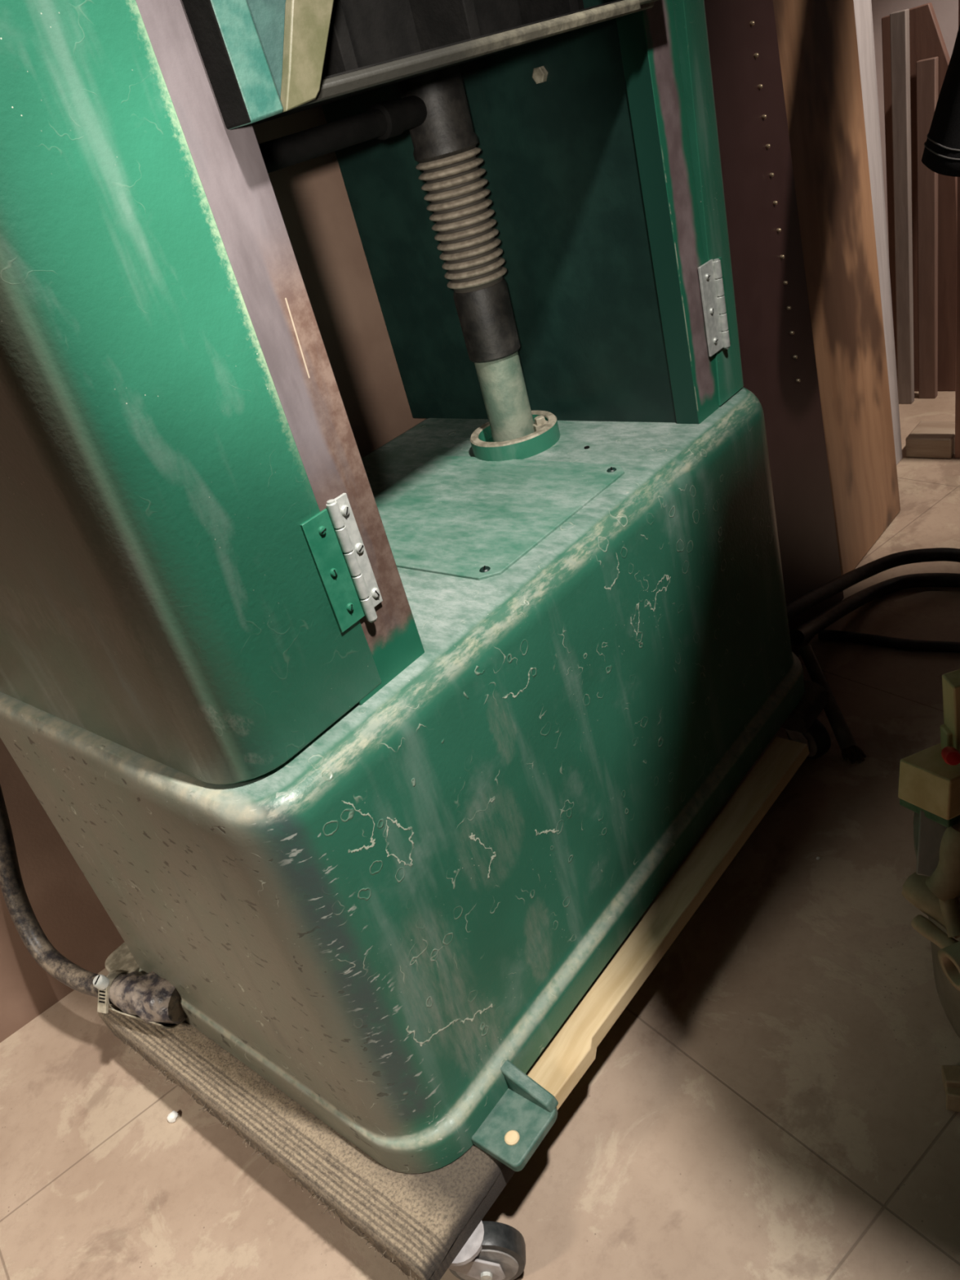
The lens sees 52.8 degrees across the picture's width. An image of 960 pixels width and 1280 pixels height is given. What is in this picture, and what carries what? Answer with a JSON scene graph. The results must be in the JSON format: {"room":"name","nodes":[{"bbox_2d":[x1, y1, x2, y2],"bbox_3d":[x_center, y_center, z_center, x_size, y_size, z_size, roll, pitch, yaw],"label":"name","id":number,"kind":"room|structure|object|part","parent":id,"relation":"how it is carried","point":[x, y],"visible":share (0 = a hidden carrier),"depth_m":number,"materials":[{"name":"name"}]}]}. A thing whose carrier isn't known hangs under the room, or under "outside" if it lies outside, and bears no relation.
{"room":"workshop","nodes":[
{"label":"workshop","id":0,"kind":"room"},
{"bbox_2d":[0,106,426,1042],"bbox_3d":[-1.299,-0.317,0.363,3.198,2.535,0.080,-34,34,-28],"label":"wall","id":1,"kind":"structure","parent":0,"point":[312,197],"depth_m":1.21,"materials":[{"name":"brown wood"}]},
{"bbox_2d":[0,391,959,1279],"bbox_3d":[0.467,0.432,0.846,3.700,0.050,5.100,12,40,40],"label":"floor","id":2,"kind":"structure","parent":0,"point":[769,1102],"depth_m":0.96,"materials":[{"name":"tile"}]},
{"bbox_2d":[167,1110,177,1122],"bbox_3d":[-0.330,0.513,1.040,0.010,0.009,0.012,12,40,40],"label":"crumb","id":3,"kind":"object","parent":2,"relation":"on","point":[171,1117],"visible":1,"depth_m":1.04,"materials":[{"name":"white"}]},
{"bbox_2d":[97,680,831,1279],"bbox_3d":[0.038,0.277,1.165,0.538,0.099,0.832,12,40,40],"label":"base","id":4,"kind":"object","parent":2,"relation":"on","point":[428,1224],"depth_m":0.89,"materials":[{"name":"wood"}]},
{"bbox_2d":[0,0,804,1173],"bbox_3d":[-0.111,-0.261,0.878,0.546,1.157,0.807,12,40,40],"label":"thickness planer","id":5,"kind":"object","parent":4,"relation":"on","point":[380,760],"visible":1,"depth_m":0.78,"materials":[{"name":"green paint"}]},
{"bbox_2d":[0,784,186,1028],"bbox_3d":[-0.447,0.243,1.013,0.274,0.334,0.102,12,40,40],"label":"hose","id":6,"kind":"object","parent":5,"relation":"attached to","point":[149,997],"visible":0.91,"depth_m":1.05,"materials":[{"name":"black rubber"}]},
{"bbox_3d":[-0.020,-0.133,0.984,0.268,0.005,0.233,12,40,40],"label":"inspection plate","id":7,"kind":"part","parent":5,"relation":"part of","materials":[{"name":"green paint"}]},
{"bbox_3d":[0.214,0.269,1.013,0.042,0.015,0.540,12,40,40],"label":"pine strip","id":8,"kind":"part","parent":4,"relation":"part of","materials":[{"name":"beige wood"}]},
{"bbox_2d":[704,0,844,657],"bbox_3d":[0.321,-0.516,1.201,0.077,1.250,0.300,12,40,40],"label":"panel","id":9,"kind":"object","parent":2,"relation":"on","point":[778,357],"visible":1,"depth_m":1.26,"materials":[{"name":"laminate"}]},
{"bbox_2d":[798,644,866,764],"bbox_3d":[0.463,0.080,1.272,0.028,0.116,0.134,-17,30,-1],"label":"rod","id":10,"kind":"object","parent":2,"relation":"on","point":[846,743],"visible":0.98,"depth_m":1.26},
{"bbox_2d":[773,0,900,575],"bbox_3d":[0.496,-0.691,1.412,0.108,1.250,0.275,12,40,40],"label":"plank","id":11,"kind":"object","parent":2,"relation":"on","point":[817,39],"visible":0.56,"depth_m":1.46,"materials":[{"name":"brown wood"}]},
{"bbox_2d":[786,547,959,622],"bbox_3d":[0.608,-0.080,1.433,0.488,0.173,0.130,-24,31,-14],"label":"cable","id":12,"kind":"object","parent":2,"relation":"on","point":[810,599],"visible":0.89,"depth_m":1.46,"materials":[{"name":"black rubber"}]},
{"bbox_2d":[789,573,959,645],"bbox_3d":[0.590,-0.066,1.452,0.408,0.120,0.149,-25,31,-15],"label":"cable","id":13,"kind":"object","parent":2,"relation":"on","point":[812,627],"visible":0.99,"depth_m":1.51,"materials":[{"name":"black rubber"}]},
{"bbox_2d":[853,0,902,465],"bbox_3d":[0.652,-0.870,1.635,0.063,1.250,0.080,12,40,40],"label":"board","id":14,"kind":"object","parent":2,"relation":"on","point":[862,8],"visible":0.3,"depth_m":1.68,"materials":[{"name":"grey wood"}]},
{"bbox_2d":[817,629,959,652],"bbox_3d":[0.632,0.005,1.416,0.266,0.016,0.022,7,37,34],"label":"hose","id":15,"kind":"object","parent":2,"relation":"on","point":[852,637],"visible":0.99,"depth_m":1.43,"materials":[{"name":"black rubber"}]},
{"bbox_2d":[889,8,914,404],"bbox_3d":[0.874,-0.858,1.996,0.030,0.762,0.020,12,39,40],"label":"board","id":16,"kind":"object","parent":2,"relation":"on","point":[899,20],"visible":0.92,"depth_m":1.96,"materials":[{"name":"brown wood"}]},
{"bbox_2d":[881,2,956,391],"bbox_3d":[0.930,-0.889,2.022,0.145,0.760,0.018,12,40,40],"label":"wooden boards","id":17,"kind":"object","parent":2,"relation":"on","point":[926,41],"visible":0.47,"depth_m":2.00,"materials":[{"name":"brown wood"}]},
{"bbox_2d":[915,56,937,398],"bbox_3d":[0.933,-0.831,2.015,0.036,0.670,0.019,12,38,40],"label":"board","id":18,"kind":"object","parent":2,"relation":"on","point":[926,69],"visible":1,"depth_m":2.01,"materials":[{"name":"brown wood"}]},
{"bbox_2d":[905,421,955,458],"bbox_3d":[0.912,-0.402,1.936,0.086,0.042,0.090,12,40,40],"label":"wood block","id":19,"kind":"object","parent":2,"relation":"on","point":[928,439],"visible":0.94,"depth_m":1.91,"materials":[{"name":"brown wood"}]},
{"bbox_2d":[913,812,959,1038],"bbox_3d":[0.586,0.246,0.853,0.368,0.195,0.368,12,40,40],"label":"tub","id":20,"kind":"object","parent":2,"relation":"on","point":[949,996],"visible":0.22,"depth_m":0.89,"materials":[{"name":"grey plastic"}]},
{"bbox_2d":[902,871,959,938],"bbox_3d":[0.367,0.210,0.768,0.031,0.033,0.053,-27,31,-18],"label":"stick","id":21,"kind":"object","parent":20,"relation":"in","point":[915,891],"visible":0.66,"depth_m":0.77,"materials":[{"name":"brown wood"}]},
{"bbox_2d":[915,809,959,937],"bbox_3d":[0.356,0.182,0.747,0.032,0.084,0.067,-10,30,10],"label":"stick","id":22,"kind":"object","parent":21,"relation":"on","point":[950,908],"depth_m":0.75,"materials":[{"name":"brown wood"}]},
{"bbox_3d":[0.353,0.159,0.752,0.022,0.048,0.028,5,36,32],"label":"slat","id":23,"kind":"part","parent":22,"relation":"part of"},
{"bbox_2d":[924,823,959,902],"bbox_3d":[0.365,0.172,0.744,0.048,0.062,0.028,-26,31,-17],"label":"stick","id":24,"kind":"object","parent":22,"relation":"on","point":[944,882],"visible":1,"depth_m":0.74,"materials":[{"name":"brown wood"}]},
{"bbox_2d":[937,941,959,991],"bbox_3d":[0.398,0.229,0.723,0.101,0.035,0.033,-19,30,-6],"label":"tube offcut","id":25,"kind":"object","parent":20,"relation":"in","point":[948,957],"visible":1,"depth_m":0.72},
{"bbox_2d":[911,915,958,948],"bbox_3d":[0.361,0.234,0.751,0.014,0.014,0.054,-26,31,-16],"label":"stick","id":26,"kind":"object","parent":25,"relation":"on","point":[923,926],"visible":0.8,"depth_m":0.76,"materials":[{"name":"brown wood"}]},
{"bbox_2d":[941,1065,959,1095],"bbox_3d":[0.430,0.392,0.858,0.035,0.021,0.023,-6,31,17],"label":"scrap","id":27,"kind":"object","parent":2,"relation":"on","point":[950,1074],"visible":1,"depth_m":0.86,"materials":[{"name":"brown wood"}]},
{"bbox_2d":[946,1087,959,1112],"bbox_3d":[0.427,0.403,0.846,0.034,0.021,0.022,0,34,26],"label":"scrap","id":28,"kind":"object","parent":2,"relation":"on","point":[953,1094],"visible":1,"depth_m":0.84,"materials":[{"name":"brown wood"}]},
{"bbox_2d":[955,0,959,457],"bbox_3d":[0.850,-0.876,1.546,0.155,1.250,0.020,12,39,40],"label":"board","id":29,"kind":"object","parent":2,"relation":"on","point":[957,266],"visible":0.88,"depth_m":1.77,"materials":[{"name":"brown wood"}]},
{"bbox_3d":[0.764,-0.024,0.423,1.060,0.985,0.755,12,40,40],"label":"workbench","id":30,"kind":"object","parent":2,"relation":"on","visible":0},
{"bbox_2d":[897,742,959,819],"bbox_3d":[0.446,0.084,0.787,0.252,0.094,0.048,-27,32,-19],"label":"wood offcut","id":31,"kind":"object","parent":30,"relation":"on","point":[926,782],"visible":1,"depth_m":0.73,"materials":[{"name":"yellow wood"}]},
{"bbox_2d":[940,724,952,749],"bbox_3d":[0.366,0.082,0.750,0.014,0.040,0.014,-15,30,2],"label":"wood offcut","id":32,"kind":"object","parent":31,"relation":"on","point":[946,737],"visible":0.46,"depth_m":0.74,"materials":[{"name":"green wood"}]},
{"bbox_2d":[941,746,959,764],"bbox_3d":[0.345,0.085,0.708,0.012,0.017,0.020,-9,31,13],"label":"peg","id":33,"kind":"object","parent":31,"relation":"on","point":[950,755],"visible":1,"depth_m":0.70,"materials":[{"name":"red paint"}]},
{"bbox_2d":[942,669,959,751],"bbox_3d":[0.365,0.062,0.735,0.023,0.091,0.023,-15,30,2],"label":"wood offcut","id":34,"kind":"object","parent":31,"relation":"on","point":[951,680],"visible":0.56,"depth_m":0.72,"materials":[{"name":"brown wood"}]},
{"bbox_2d":[871,0,958,255],"bbox_3d":[1.670,-1.535,0.958,2.660,2.535,0.080,12,40,40],"label":"wall","id":35,"kind":"structure","parent":0,"point":[946,11],"depth_m":1.97,"materials":[{"name":"white paint"}]},
{"bbox_2d":[899,798,959,827],"bbox_3d":[0.453,0.103,0.802,0.243,0.071,0.046,-27,31,-18],"label":"board","id":36,"kind":"object","parent":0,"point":[947,823],"visible":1,"depth_m":0.74,"materials":[{"name":"paint"}]},
{"bbox_2d":[921,23,959,177],"bbox_3d":[0.622,-0.799,0.943,0.401,0.563,0.143,-20,30,-6],"label":"lamp","id":37,"kind":"object","parent":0,"point":[941,152],"visible":1,"depth_m":1.04,"materials":[{"name":"black metal"}]}
]}

